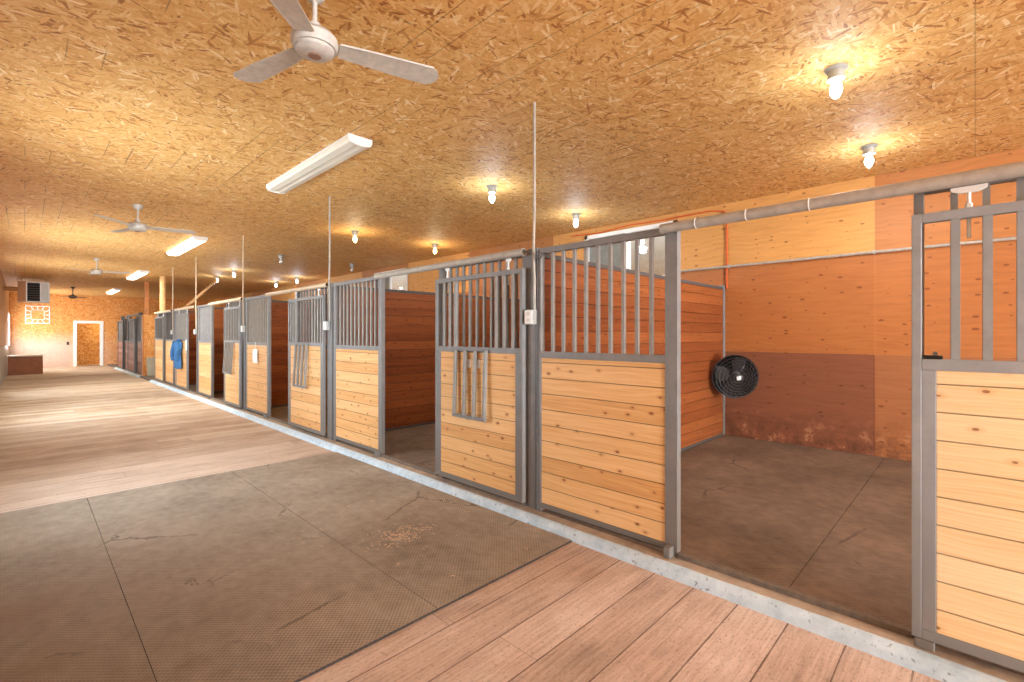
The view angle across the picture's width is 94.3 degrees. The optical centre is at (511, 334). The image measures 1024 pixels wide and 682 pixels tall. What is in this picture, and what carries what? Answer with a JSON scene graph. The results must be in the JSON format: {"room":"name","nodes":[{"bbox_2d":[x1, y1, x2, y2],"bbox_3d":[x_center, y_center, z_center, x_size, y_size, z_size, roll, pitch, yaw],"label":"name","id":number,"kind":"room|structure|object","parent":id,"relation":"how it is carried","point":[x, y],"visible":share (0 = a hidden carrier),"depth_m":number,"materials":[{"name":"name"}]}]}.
{"room":"farm building","nodes":[
{"label":"farm building","id":0,"kind":"room"},
{"bbox_2d":[0,269,8,386],"bbox_3d":[-8.044,-0.198,7.077,39.400,3.364,0.120,0,0,44],"label":"wall","id":1,"kind":"structure","parent":0,"point":[4,295],"depth_m":15.51,"materials":[{"name":"wood"}]},
{"bbox_2d":[7,312,9,346],"bbox_3d":[-20.950,-0.236,19.697,2.300,1.400,0.125,0,0,44],"label":"window","id":2,"kind":"structure","parent":1,"relation":"in","point":[8,313],"depth_m":20.47,"materials":[{"name":"white paint"}]},
{"bbox_2d":[77,323,99,364],"bbox_3d":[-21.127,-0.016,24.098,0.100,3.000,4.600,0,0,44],"label":"door","id":3,"kind":"structure","parent":0,"point":[88,334],"depth_m":23.87,"materials":[{"name":"wood"}]},
{"bbox_2d":[9,292,205,367],"bbox_3d":[-19.585,-0.198,23.573,0.160,3.364,7.780,0,0,44],"label":"wall","id":4,"kind":"structure","parent":0,"point":[50,340],"depth_m":22.17,"materials":[{"name":"orange wood"}]},
{"bbox_2d":[25,306,49,323],"bbox_3d":[-21.463,-0.915,21.493,0.035,0.800,0.800,0,0,44],"label":"decorative frame","id":5,"kind":"object","parent":4,"relation":"attached to","point":[25,306],"visible":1,"depth_m":21.49,"materials":[{"name":"white paint"}]},
{"bbox_2d":[73,321,102,366],"bbox_3d":[-20.331,0.402,22.798,0.195,2.165,1.080,0,0,44],"label":"door frame","id":6,"kind":"structure","parent":4,"relation":"in","point":[74,322],"depth_m":22.61,"materials":[{"name":"white paint"}]},
{"bbox_2d":[118,320,123,368],"bbox_3d":[-16.738,0.402,20.327,1.550,2.036,0.060,0,0,44],"label":"door","id":7,"kind":"structure","parent":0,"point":[120,323],"depth_m":20.12,"materials":[{"name":"metal"}]},
{"bbox_2d":[144,315,156,375],"bbox_3d":[-11.613,0.384,18.256,0.120,2.200,4.060,0,0,44],"label":"wall","id":8,"kind":"structure","parent":0,"point":[149,320],"depth_m":16.87,"materials":[{"name":"wood"}]},
{"bbox_2d":[142,315,143,374],"bbox_3d":[-13.034,0.384,16.777,0.190,2.200,0.038,0,0,44],"label":"post","id":9,"kind":"object","parent":8,"relation":"attached to","point":[142,315],"visible":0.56,"depth_m":16.72,"materials":[{"name":"orange wood"}]},
{"bbox_2d":[144,282,148,314],"bbox_3d":[-12.971,-1.297,16.863,0.120,1.162,0.130,0,0,44],"label":"square post","id":10,"kind":"object","parent":8,"relation":"on","point":[146,284],"visible":1,"depth_m":16.81,"materials":[{"name":"orange wood"}]},
{"bbox_2d":[114,367,1023,681],"bbox_3d":[-4.579,1.452,8.410,36.300,0.064,0.163,0,0,44],"label":"concrete curb","id":11,"kind":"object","parent":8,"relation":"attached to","point":[943,665],"depth_m":2.77,"materials":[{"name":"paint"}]},
{"bbox_2d":[914,636,934,651],"bbox_3d":[1.882,1.400,2.166,0.070,0.040,0.058,0,0,44],"label":"door stop","id":12,"kind":"object","parent":11,"relation":"on","point":[919,642],"visible":0.76,"depth_m":2.14,"materials":[{"name":"grey paint"}]},
{"bbox_2d":[0,364,941,681],"bbox_3d":[-8.355,1.534,9.623,43.400,0.100,3.490,0,0,44],"label":"floor","id":13,"kind":"structure","parent":0,"point":[576,612],"depth_m":2.67,"materials":[{"name":"brown wood"}]},
{"bbox_2d":[7,354,42,374],"bbox_3d":[-18.597,1.124,18.156,1.120,0.720,0.955,0,0,44],"label":"storage box","id":14,"kind":"object","parent":13,"relation":"on","point":[31,363],"visible":1,"depth_m":17.76,"materials":[{"name":"brown wood"}]},
{"bbox_2d":[0,498,155,681],"bbox_3d":[-2.834,1.477,2.697,3.685,0.014,0.874,0,0,44],"label":"rubber mat","id":15,"kind":"object","parent":13,"relation":"on","point":[65,616],"visible":1,"depth_m":2.57,"materials":[{"name":"brown rubber"}]},
{"bbox_2d":[87,471,436,681],"bbox_3d":[-2.124,1.477,3.426,3.685,0.014,1.157,0,0,44],"label":"rubber mat","id":16,"kind":"object","parent":13,"relation":"on","point":[213,588],"visible":1,"depth_m":2.77,"materials":[{"name":"brown rubber"}]},
{"bbox_2d":[231,452,571,609],"bbox_3d":[-1.304,1.477,4.266,3.685,0.014,1.184,0,0,44],"label":"rubber mat","id":17,"kind":"object","parent":13,"relation":"on","point":[328,483],"visible":1,"depth_m":3.69,"materials":[{"name":"rubber"}]},
{"bbox_2d":[286,493,526,575],"bbox_3d":[-0.813,1.468,3.550,1.733,0.004,1.405,0,0,44],"label":"wood shavings","id":18,"kind":"object","parent":17,"relation":"on","point":[399,534],"visible":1,"depth_m":3.49},
{"bbox_2d":[0,0,1023,300],"bbox_3d":[-5.391,-1.930,9.798,39.600,0.100,7.880,0,0,44],"label":"ceiling","id":19,"kind":"structure","parent":0,"point":[645,109],"depth_m":4.16,"materials":[{"name":"brown wood"}]},
{"bbox_2d":[3,279,49,302],"bbox_3d":[-16.111,-1.485,15.777,0.500,0.790,1.070,0,0,44],"label":"heater","id":20,"kind":"object","parent":19,"relation":"hanging from","point":[28,292],"visible":1,"depth_m":15.71,"materials":[{"name":"white paint"}]},
{"bbox_2d":[68,287,86,298],"bbox_3d":[-17.140,-1.651,18.566,0.777,0.459,0.854,0,0,44],"label":"ceiling fan","id":21,"kind":"object","parent":19,"relation":"hanging from","point":[72,296],"visible":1,"depth_m":18.57,"materials":[{"name":"metal"}]},
{"bbox_2d":[65,258,131,274],"bbox_3d":[-10.241,-1.681,11.743,1.137,0.399,1.235,0,0,44],"label":"ceiling fan","id":22,"kind":"object","parent":19,"relation":"hanging from","point":[97,271],"visible":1,"depth_m":11.62,"materials":[{"name":"white plastic"}]},
{"bbox_2d":[106,288,120,293],"bbox_3d":[-16.797,-1.837,20.015,2.440,0.086,0.244,0,0,44],"label":"fluorescent fixture","id":23,"kind":"object","parent":19,"relation":"attached to","point":[114,290],"visible":1,"depth_m":19.69,"materials":[{"name":"white paint"}]},
{"bbox_2d":[126,270,149,279],"bbox_3d":[-11.554,-1.837,14.650,2.440,0.086,0.244,0,0,44],"label":"fluorescent fixture","id":24,"kind":"object","parent":19,"relation":"attached to","point":[139,273],"visible":1,"depth_m":14.38,"materials":[{"name":"white paint"}]},
{"bbox_2d":[94,204,195,233],"bbox_3d":[-5.405,-1.685,6.982,1.209,0.389,1.199,0,0,44],"label":"ceiling fan","id":25,"kind":"object","parent":19,"relation":"hanging from","point":[137,226],"visible":1,"depth_m":6.86,"materials":[{"name":"white plastic"}]},
{"bbox_2d":[166,236,207,255],"bbox_3d":[-6.813,-1.837,9.914,2.440,0.086,0.244,0,0,44],"label":"fluorescent fixture","id":26,"kind":"object","parent":19,"relation":"attached to","point":[193,241],"visible":1,"depth_m":9.66,"materials":[{"name":"white paint"}]},
{"bbox_2d":[185,277,219,306],"bbox_3d":[-9.053,-1.296,13.970,0.076,1.157,2.952,0,0,-17],"label":"diagonal brace","id":27,"kind":"object","parent":19,"relation":"attached to","point":[215,280],"visible":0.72,"depth_m":13.71,"materials":[{"name":"brown wood"}]},
{"bbox_2d":[278,255,283,262],"bbox_3d":[-5.429,-1.768,11.163,0.140,0.224,0.140,0,0,44],"label":"ceiling lamp","id":28,"kind":"object","parent":19,"relation":"hanging from","point":[280,256],"visible":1,"depth_m":11.14,"materials":[{"name":"white"}]},
{"bbox_2d":[266,133,371,193],"bbox_3d":[-2.208,-1.837,5.255,2.160,0.086,0.244,0,0,44],"label":"fluorescent fixture","id":29,"kind":"object","parent":19,"relation":"attached to","point":[349,145],"visible":1,"depth_m":5.00,"materials":[{"name":"white paint"}]},
{"bbox_2d":[233,0,437,83],"bbox_3d":[-1.084,-1.696,2.694,1.197,0.369,1.211,0,0,44],"label":"ceiling fan","id":30,"kind":"object","parent":19,"relation":"hanging from","point":[311,41],"visible":1,"depth_m":2.67,"materials":[{"name":"white plastic"}]},
{"bbox_2d":[351,230,358,241],"bbox_3d":[-2.838,-1.768,8.587,0.140,0.224,0.140,0,0,44],"label":"ceiling lamp","id":31,"kind":"object","parent":19,"relation":"hanging from","point":[354,232],"visible":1,"depth_m":8.55,"materials":[{"name":"white"}]},
{"bbox_2d":[432,243,437,253],"bbox_3d":[-1.591,-1.768,9.813,0.140,0.224,0.140,0,0,44],"label":"ceiling lamp","id":32,"kind":"object","parent":19,"relation":"hanging from","point":[434,245],"visible":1,"depth_m":9.78,"materials":[{"name":"white"}]},
{"bbox_2d":[487,184,496,201],"bbox_3d":[-0.252,-1.768,5.993,0.140,0.224,0.140,0,0,44],"label":"ceiling lamp","id":33,"kind":"object","parent":19,"relation":"hanging from","point":[491,187],"visible":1,"depth_m":5.96,"materials":[{"name":"white"}]},
{"bbox_2d":[572,213,580,226],"bbox_3d":[0.994,-1.768,7.381,0.140,0.224,0.140,0,0,44],"label":"ceiling lamp","id":34,"kind":"object","parent":19,"relation":"hanging from","point":[575,215],"visible":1,"depth_m":7.35,"materials":[{"name":"white"}]},
{"bbox_2d":[824,63,847,96],"bbox_3d":[2.282,-1.768,3.345,0.140,0.224,0.140,0,0,44],"label":"ceiling lamp","id":35,"kind":"object","parent":19,"relation":"hanging from","point":[835,73],"visible":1,"depth_m":3.31,"materials":[{"name":"white"}]},
{"bbox_2d":[860,143,877,165],"bbox_3d":[3.552,-1.768,4.725,0.140,0.224,0.140,0,0,44],"label":"ceiling lamp","id":36,"kind":"object","parent":19,"relation":"hanging from","point":[868,149],"visible":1,"depth_m":4.70,"materials":[{"name":"white"}]},
{"bbox_2d":[107,364,1023,675],"bbox_3d":[-4.207,1.508,11.011,39.400,0.152,4.290,0,0,44],"label":"floor","id":37,"kind":"structure","parent":0,"point":[146,377],"depth_m":3.57,"materials":[{"name":"concrete"}]},
{"bbox_2d":[124,317,131,369],"bbox_3d":[-15.654,0.352,19.361,1.450,2.136,0.060,0,0,44],"label":"panel","id":38,"kind":"object","parent":37,"relation":"on","point":[127,318],"visible":0.46,"depth_m":19.73,"materials":[{"name":"metal"}]},
{"bbox_2d":[136,315,141,374],"bbox_3d":[-13.560,0.352,17.319,1.200,2.136,0.060,0,0,44],"label":"panel","id":39,"kind":"object","parent":37,"relation":"on","point":[139,317],"visible":0.73,"depth_m":17.37,"materials":[{"name":"metal"}]},
{"bbox_2d":[127,313,140,316],"bbox_3d":[-14.321,-0.746,17.971,2.800,0.080,0.080,0,0,44],"label":"pipe","id":40,"kind":"object","parent":39,"relation":"attached to","point":[137,314],"visible":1,"depth_m":17.67,"materials":[{"name":"metal"}]},
{"bbox_2d":[127,318,135,372],"bbox_3d":[-14.608,0.402,18.250,1.700,2.036,0.060,0,0,44],"label":"door","id":41,"kind":"structure","parent":40,"relation":"hanging from","point":[131,323],"depth_m":18.20,"materials":[{"name":"metal"}]},
{"bbox_2d":[146,357,154,375],"bbox_3d":[-12.683,1.141,16.869,0.275,0.685,0.460,0,0,44],"label":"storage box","id":42,"kind":"object","parent":37,"relation":"on","point":[150,362],"visible":0.43,"depth_m":16.79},
{"bbox_2d":[157,313,164,382],"bbox_3d":[-10.768,0.359,14.596,1.200,2.121,0.050,0,0,44],"label":"panel","id":43,"kind":"object","parent":37,"relation":"on","point":[160,314],"visible":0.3,"depth_m":14.17,"materials":[{"name":"grey paint"}]},
{"bbox_2d":[154,309,171,313],"bbox_3d":[-10.389,-0.683,14.140,2.420,0.062,0.069,0,0,44],"label":"pipe","id":44,"kind":"object","parent":43,"relation":"attached to","point":[166,311],"visible":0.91,"depth_m":13.95,"materials":[{"name":"metal"}]},
{"bbox_2d":[155,313,163,381],"bbox_3d":[-10.755,0.363,14.502,1.250,2.031,0.055,0,0,44],"label":"door","id":45,"kind":"structure","parent":44,"relation":"hanging from","point":[159,321],"depth_m":14.42,"materials":[{"name":"grey paint"}]},
{"bbox_2d":[160,276,165,310],"bbox_3d":[-11.258,-0.226,15.311,0.160,3.309,0.160,0,0,44],"label":"wooden post","id":46,"kind":"object","parent":37,"relation":"on","point":[162,278],"visible":0.34,"depth_m":15.25,"materials":[{"name":"brown wood"}]},
{"bbox_2d":[165,312,172,383],"bbox_3d":[-9.888,0.359,13.737,1.160,2.121,0.050,0,0,44],"label":"panel","id":47,"kind":"object","parent":37,"relation":"on","point":[168,316],"visible":0.62,"depth_m":13.80,"materials":[{"name":"grey paint"}]},
{"bbox_2d":[173,310,173,385],"bbox_3d":[-9.423,0.354,13.294,0.104,2.131,0.086,0,0,44],"label":"post","id":48,"kind":"object","parent":37,"relation":"on","point":[173,310],"visible":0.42,"depth_m":13.29,"materials":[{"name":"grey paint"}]},
{"bbox_2d":[171,268,173,333],"bbox_3d":[-9.484,-0.948,13.249,0.090,1.864,0.056,0,0,44],"label":"conduit","id":49,"kind":"object","parent":48,"relation":"attached to","point":[172,330],"visible":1,"depth_m":13.24,"materials":[{"name":"white metal"}]},
{"bbox_2d":[174,310,187,389],"bbox_3d":[-8.896,0.359,12.770,1.370,2.121,0.050,0,0,44],"label":"panel","id":50,"kind":"object","parent":37,"relation":"on","point":[181,311],"visible":0.12,"depth_m":13.20,"materials":[{"name":"grey paint"}]},
{"bbox_2d":[174,305,196,310],"bbox_3d":[-8.402,-0.683,12.202,2.130,0.062,0.069,0,0,44],"label":"pipe","id":51,"kind":"object","parent":50,"relation":"attached to","point":[189,307],"visible":0.97,"depth_m":12.10,"materials":[{"name":"grey paint"}]},
{"bbox_2d":[176,309,188,389],"bbox_3d":[-8.625,0.363,12.425,1.300,2.031,0.055,0,0,44],"label":"door","id":52,"kind":"structure","parent":51,"relation":"hanging from","point":[182,320],"depth_m":12.24,"materials":[{"name":"grey paint"}]},
{"bbox_2d":[170,339,181,368],"bbox_3d":[-8.821,0.497,12.449,0.804,0.781,0.185,0,0,44],"label":"jacket","id":53,"kind":"object","parent":52,"relation":"hanging from","point":[176,347],"visible":1,"depth_m":12.26,"materials":[{"name":"blue fabric"}]},
{"bbox_2d":[197,306,197,393],"bbox_3d":[-7.576,0.354,11.492,0.104,2.131,0.086,0,0,44],"label":"post","id":54,"kind":"object","parent":37,"relation":"on","point":[197,306],"visible":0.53,"depth_m":11.43,"materials":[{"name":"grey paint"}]},
{"bbox_2d":[193,257,196,333],"bbox_3d":[-7.637,-0.948,11.448,0.090,1.864,0.056,0,0,44],"label":"conduit","id":55,"kind":"object","parent":54,"relation":"attached to","point":[194,330],"visible":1,"depth_m":11.45,"materials":[{"name":"white metal"}]},
{"bbox_2d":[189,384,216,392],"bbox_3d":[-7.121,1.426,13.895,2.600,0.012,3.980,0,0,44],"label":"mat","id":56,"kind":"object","parent":37,"relation":"on","point":[191,387],"visible":0.02,"depth_m":12.85,"materials":[{"name":"rubber"}]},
{"bbox_2d":[188,311,221,384],"bbox_3d":[-7.989,0.354,14.767,0.070,2.131,3.985,0,0,44],"label":"wall","id":57,"kind":"structure","parent":37,"relation":"on","point":[192,319],"depth_m":13.57,"materials":[{"name":"wood"}]},
{"bbox_2d":[198,304,213,398],"bbox_3d":[-7.131,0.359,11.006,1.180,2.121,0.110,0,0,44],"label":"panel","id":58,"kind":"object","parent":37,"relation":"on","point":[205,312],"visible":0.93,"depth_m":10.94,"materials":[{"name":"grey paint"}]},
{"bbox_2d":[226,301,243,409],"bbox_3d":[-5.494,0.359,9.452,1.135,2.121,0.050,0,0,44],"label":"panel","id":59,"kind":"object","parent":37,"relation":"on","point":[232,304],"visible":0.19,"depth_m":9.11,"materials":[{"name":"grey paint"}]},
{"bbox_2d":[208,297,241,305],"bbox_3d":[-5.899,-0.683,9.760,2.225,0.062,0.069,0,0,44],"label":"pipe","id":60,"kind":"object","parent":59,"relation":"attached to","point":[240,298],"visible":0.98,"depth_m":9.61,"materials":[{"name":"grey paint"}]},
{"bbox_2d":[222,301,241,407],"bbox_3d":[-5.540,0.363,9.365,1.050,2.031,0.129,0,0,44],"label":"door","id":61,"kind":"structure","parent":60,"relation":"hanging from","point":[232,360],"depth_m":9.30,"materials":[{"name":"grey paint"}]},
{"bbox_2d":[244,297,247,409],"bbox_3d":[-5.042,0.354,9.021,0.104,2.131,0.086,0,0,44],"label":"post","id":62,"kind":"object","parent":37,"relation":"on","point":[244,297],"visible":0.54,"depth_m":8.96,"materials":[{"name":"metal"}]},
{"bbox_2d":[241,236,244,331],"bbox_3d":[-5.071,-0.968,8.945,0.102,1.824,0.056,0,0,44],"label":"conduit","id":63,"kind":"object","parent":62,"relation":"attached to","point":[242,326],"visible":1,"depth_m":8.98,"materials":[{"name":"white metal"}]},
{"bbox_2d":[214,392,280,406],"bbox_3d":[-4.884,1.426,11.713,3.450,0.012,3.980,0,0,44],"label":"mat","id":64,"kind":"object","parent":37,"relation":"on","point":[219,395],"visible":0.09,"depth_m":11.15,"materials":[{"name":"rubber"}]},
{"bbox_2d":[246,295,270,417],"bbox_3d":[-4.601,0.359,8.538,1.190,2.121,0.110,0,0,44],"label":"panel","id":65,"kind":"object","parent":37,"relation":"on","point":[258,308],"visible":0.93,"depth_m":8.48,"materials":[{"name":"grey paint"}]},
{"bbox_2d":[252,342,257,362],"bbox_3d":[-4.624,0.314,8.550,0.240,0.380,0.016,0,0,44],"label":"paper tag","id":66,"kind":"object","parent":65,"relation":"hanging from","point":[254,355],"visible":1,"depth_m":8.55,"materials":[{"name":"paper"}]},
{"bbox_2d":[214,307,308,392],"bbox_3d":[-6.143,0.354,12.965,0.070,2.131,3.985,0,0,44],"label":"wall","id":67,"kind":"structure","parent":37,"relation":"on","point":[219,327],"depth_m":11.77,"materials":[{"name":"wood"}]},
{"bbox_2d":[268,416,294,426],"bbox_3d":[-3.731,1.410,7.746,1.160,0.040,0.080,0,0,44],"label":"trim","id":68,"kind":"structure","parent":37,"relation":"on","point":[269,417],"depth_m":7.78,"materials":[{"name":"concrete"}]},
{"bbox_2d":[253,406,325,435],"bbox_3d":[-2.311,1.426,9.203,3.560,0.012,3.980,0,0,44],"label":"mat","id":69,"kind":"object","parent":37,"relation":"on","point":[281,413],"visible":0.13,"depth_m":8.70,"materials":[{"name":"rubber"}]},
{"bbox_2d":[295,287,328,438],"bbox_3d":[-2.899,0.359,6.920,1.185,2.121,0.050,0,0,44],"label":"panel","id":70,"kind":"object","parent":37,"relation":"on","point":[324,291],"visible":0.3,"depth_m":6.98,"materials":[{"name":"grey paint"}]},
{"bbox_2d":[265,282,327,296],"bbox_3d":[-3.330,-0.683,7.255,2.300,0.062,0.069,0,0,44],"label":"pipe","id":71,"kind":"object","parent":70,"relation":"attached to","point":[322,285],"visible":1,"depth_m":7.07,"materials":[{"name":"grey paint"}]},
{"bbox_2d":[288,289,325,435],"bbox_3d":[-3.031,0.363,6.925,1.230,2.031,0.119,0,0,44],"label":"door","id":72,"kind":"structure","parent":71,"relation":"hanging from","point":[306,360],"depth_m":6.82,"materials":[{"name":"grey paint"}]},
{"bbox_2d":[329,282,333,439],"bbox_3d":[-2.429,0.354,6.472,0.104,2.131,0.086,0,0,44],"label":"post","id":73,"kind":"object","parent":37,"relation":"on","point":[331,284],"visible":0.55,"depth_m":6.44,"materials":[{"name":"metal"}]},
{"bbox_2d":[323,196,329,329],"bbox_3d":[-2.516,-0.973,6.453,0.116,1.814,0.056,0,0,44],"label":"conduit","id":74,"kind":"object","parent":73,"relation":"attached to","point":[326,324],"visible":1,"depth_m":6.42,"materials":[{"name":"white metal"}]},
{"bbox_2d":[271,300,406,406],"bbox_3d":[-3.608,0.354,10.493,0.070,2.131,3.985,0,0,44],"label":"wall","id":75,"kind":"structure","parent":37,"relation":"on","point":[279,322],"depth_m":9.44,"materials":[{"name":"wood"}]},
{"bbox_2d":[333,277,384,456],"bbox_3d":[-1.972,0.359,5.974,1.235,2.121,0.110,0,0,44],"label":"panel","id":76,"kind":"object","parent":37,"relation":"on","point":[358,370],"visible":0.95,"depth_m":5.95,"materials":[{"name":"grey paint"}]},
{"bbox_2d":[340,437,434,463],"bbox_3d":[-1.541,1.426,6.032,1.810,0.012,0.512,0,0,44],"label":"mat","id":77,"kind":"object","parent":37,"relation":"on","point":[414,454],"visible":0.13,"depth_m":5.74,"materials":[{"name":"rubber"}]},
{"bbox_2d":[385,423,434,450],"bbox_3d":[-0.935,1.426,6.653,1.810,0.012,1.217,0,0,44],"label":"mat","id":78,"kind":"object","parent":37,"relation":"on","point":[423,436],"visible":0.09,"depth_m":6.71,"materials":[{"name":"rubber"}]},
{"bbox_2d":[381,454,438,475],"bbox_3d":[-1.120,1.410,5.200,1.065,0.040,0.080,0,0,44],"label":"trim","id":79,"kind":"structure","parent":37,"relation":"on","point":[389,457],"depth_m":5.14,"materials":[{"name":"concrete"}]},
{"bbox_2d":[417,460,434,469],"bbox_3d":[-0.252,1.426,4.776,1.770,0.012,0.512,0,0,44],"label":"mat","id":80,"kind":"object","parent":37,"relation":"on","point":[430,464],"visible":0.04,"depth_m":5.21,"materials":[{"name":"rubber"}]},
{"bbox_2d":[342,286,518,430],"bbox_3d":[-0.995,0.354,7.945,0.070,2.131,3.985,0,0,44],"label":"wall","id":81,"kind":"structure","parent":37,"relation":"on","point":[409,381],"depth_m":7.38,"materials":[{"name":"wood"}]},
{"bbox_2d":[439,250,527,505],"bbox_3d":[-0.283,0.359,4.369,1.215,2.121,0.050,0,0,44],"label":"panel","id":82,"kind":"object","parent":37,"relation":"on","point":[442,272],"visible":0.13,"depth_m":4.26,"materials":[{"name":"grey paint"}]},
{"bbox_2d":[373,248,526,278],"bbox_3d":[-0.744,-0.683,4.733,2.365,0.062,0.069,0,0,44],"label":"pipe","id":83,"kind":"object","parent":82,"relation":"attached to","point":[518,252],"visible":1,"depth_m":4.48,"materials":[{"name":"metal"}]},
{"bbox_2d":[435,258,525,502],"bbox_3d":[-0.338,0.363,4.305,1.185,2.031,0.109,0,0,44],"label":"door","id":84,"kind":"structure","parent":83,"relation":"hanging from","point":[480,413],"depth_m":4.20,"materials":[{"name":"grey paint"}]},
{"bbox_2d":[467,359,470,367],"bbox_3d":[-0.399,0.261,4.368,0.052,0.077,0.004,0,0,44],"label":"name card","id":85,"kind":"object","parent":84,"relation":"attached to","point":[468,360],"visible":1,"depth_m":4.36,"materials":[{"name":"white paper"}]},
{"bbox_2d":[528,248,538,509],"bbox_3d":[0.196,0.354,3.912,0.104,2.131,0.086,0,0,44],"label":"post","id":86,"kind":"object","parent":37,"relation":"on","point":[532,328],"visible":0.48,"depth_m":3.89,"materials":[{"name":"metal"}]},
{"bbox_2d":[525,102,536,324],"bbox_3d":[0.148,-0.983,3.854,0.090,1.794,0.056,0,0,44],"label":"conduit","id":87,"kind":"object","parent":86,"relation":"attached to","point":[530,315],"visible":1,"depth_m":3.84,"materials":[{"name":"white metal"}]},
{"bbox_2d":[535,251,542,259],"bbox_3d":[0.214,-0.636,3.800,0.068,0.068,0.012,0,0,28],"label":"ring","id":88,"kind":"object","parent":86,"relation":"hanging from","point":[538,251],"visible":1,"depth_m":3.80,"materials":[{"name":"metal"}]},
{"bbox_2d":[538,228,680,558],"bbox_3d":[0.630,0.359,3.437,1.178,2.121,0.110,0,0,44],"label":"panel","id":89,"kind":"object","parent":37,"relation":"on","point":[609,424],"visible":0.91,"depth_m":3.36,"materials":[{"name":"grey paint"}]},
{"bbox_2d":[545,254,724,450],"bbox_3d":[1.630,0.354,5.385,0.070,2.131,3.985,0,0,44],"label":"wall","id":90,"kind":"structure","parent":37,"relation":"on","point":[702,305],"depth_m":5.47,"materials":[{"name":"wood"}]},
{"bbox_2d":[711,355,758,397],"bbox_3d":[2.995,0.549,6.352,0.540,0.576,0.581,0,0,44],"label":"fan","id":91,"kind":"object","parent":90,"relation":"attached to","point":[734,376],"visible":1,"depth_m":6.27,"materials":[{"name":"metal"}]},
{"bbox_2d":[546,509,810,586],"bbox_3d":[1.081,1.426,3.476,1.804,0.012,0.512,0,0,44],"label":"mat","id":92,"kind":"object","parent":37,"relation":"on","point":[776,565],"visible":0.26,"depth_m":3.09,"materials":[{"name":"rubber"}]},
{"bbox_2d":[681,473,846,557],"bbox_3d":[1.686,1.426,4.097,1.804,0.012,1.217,0,0,44],"label":"mat","id":93,"kind":"object","parent":37,"relation":"on","point":[792,524],"visible":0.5,"depth_m":3.78,"materials":[{"name":"rubber"}]},
{"bbox_2d":[681,447,870,508],"bbox_3d":[2.538,1.426,4.970,1.804,0.012,1.217,0,0,44],"label":"mat","id":94,"kind":"object","parent":37,"relation":"on","point":[833,487],"visible":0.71,"depth_m":4.80,"materials":[{"name":"rubber"}]},
{"bbox_2d":[695,435,884,475],"bbox_3d":[3.322,1.426,5.774,1.804,0.012,1.022,0,0,44],"label":"mat","id":95,"kind":"object","parent":37,"relation":"on","point":[855,463],"visible":0.98,"depth_m":5.64,"materials":[{"name":"rubber"}]},
{"bbox_2d":[677,552,913,637],"bbox_3d":[1.491,1.410,2.653,1.150,0.040,0.080,0,0,44],"label":"trim","id":96,"kind":"structure","parent":37,"relation":"on","point":[886,624],"depth_m":2.54,"materials":[{"name":"concrete"}]},
{"bbox_2d":[790,558,911,627],"bbox_3d":[2.372,1.426,2.216,1.798,0.012,0.512,0,0,44],"label":"mat","id":97,"kind":"object","parent":37,"relation":"on","point":[890,600],"visible":0.48,"depth_m":2.64,"materials":[{"name":"rubber"}]},
{"bbox_2d":[848,476,911,520],"bbox_3d":[3.829,1.426,3.710,1.798,0.012,1.217,0,0,44],"label":"mat","id":98,"kind":"object","parent":37,"relation":"on","point":[881,496],"visible":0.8,"depth_m":4.10,"materials":[{"name":"rubber"}]},
{"bbox_2d":[872,458,911,482],"bbox_3d":[4.613,1.426,4.514,1.798,0.012,1.022,0,0,44],"label":"mat","id":99,"kind":"object","parent":37,"relation":"on","point":[892,469],"visible":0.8,"depth_m":4.98,"materials":[{"name":"rubber"}]},
{"bbox_2d":[914,176,1023,636],"bbox_3d":[2.340,0.359,1.810,1.237,2.121,0.050,0,0,44],"label":"panel","id":100,"kind":"object","parent":37,"relation":"on","point":[986,193],"visible":0.02,"depth_m":2.13,"materials":[{"name":"grey paint"}]},
{"bbox_2d":[659,161,1023,233],"bbox_3d":[1.877,-0.683,2.175,2.550,0.067,0.072,0,0,44],"label":"door track","id":101,"kind":"object","parent":100,"relation":"attached to","point":[1011,170],"visible":1,"depth_m":2.31,"materials":[{"name":"grey metal"}]},
{"bbox_2d":[912,183,1023,672],"bbox_3d":[2.306,0.363,1.763,1.260,2.031,0.055,0,0,44],"label":"door","id":102,"kind":"structure","parent":101,"relation":"hanging from","point":[968,415],"depth_m":2.06,"materials":[{"name":"grey paint"}]},
{"bbox_2d":[923,351,942,358],"bbox_3d":[1.905,0.092,2.151,0.065,0.034,0.050,0,0,44],"label":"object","id":103,"kind":"structure","parent":102,"relation":"attached to","point":[935,355],"depth_m":2.13,"materials":[{"name":"black metal"}]},
{"bbox_2d":[206,148,1023,460],"bbox_3d":[-2.779,-0.198,12.475,39.396,3.360,0.001,0,0,44],"label":"wall","id":104,"kind":"structure","parent":0,"point":[856,307],"depth_m":5.86,"materials":[{"name":"brown wood"}]},
{"bbox_2d":[374,268,407,290],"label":"window","id":105,"kind":"structure","parent":104,"relation":"in","point":[388,281],"depth_m":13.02,"materials":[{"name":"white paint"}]},
{"bbox_2d":[585,220,676,275],"bbox_3d":[1.935,-1.316,7.891,1.710,0.880,0.080,0,0,44],"label":"window","id":106,"kind":"structure","parent":104,"relation":"in","point":[617,246],"depth_m":8.06,"materials":[{"name":"glass"}]},
{"bbox_2d":[570,210,727,287],"bbox_3d":[2.068,-1.246,7.720,2.782,1.161,0.022,0,0,44],"label":"extension cord","id":107,"kind":"object","parent":104,"relation":"attached to","point":[709,210],"visible":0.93,"depth_m":7.06,"materials":[{"name":"plastic"}]},
{"bbox_2d":[681,236,1015,271],"bbox_3d":[4.111,-0.974,5.719,4.300,0.045,0.049,0,0,44],"label":"pipe","id":108,"kind":"object","parent":104,"relation":"attached to","point":[1005,238],"visible":0.99,"depth_m":5.75,"materials":[{"name":"metal"}]},
{"label":"outside","id":109,"kind":"structure","parent":0,"visible":0},
{"bbox_2d":[631,236,664,274],"bbox_3d":[2.591,-1.216,8.564,4.110,2.600,0.100,0,0,44],"label":"wall","id":110,"kind":"structure","parent":109,"point":[659,242],"depth_m":8.53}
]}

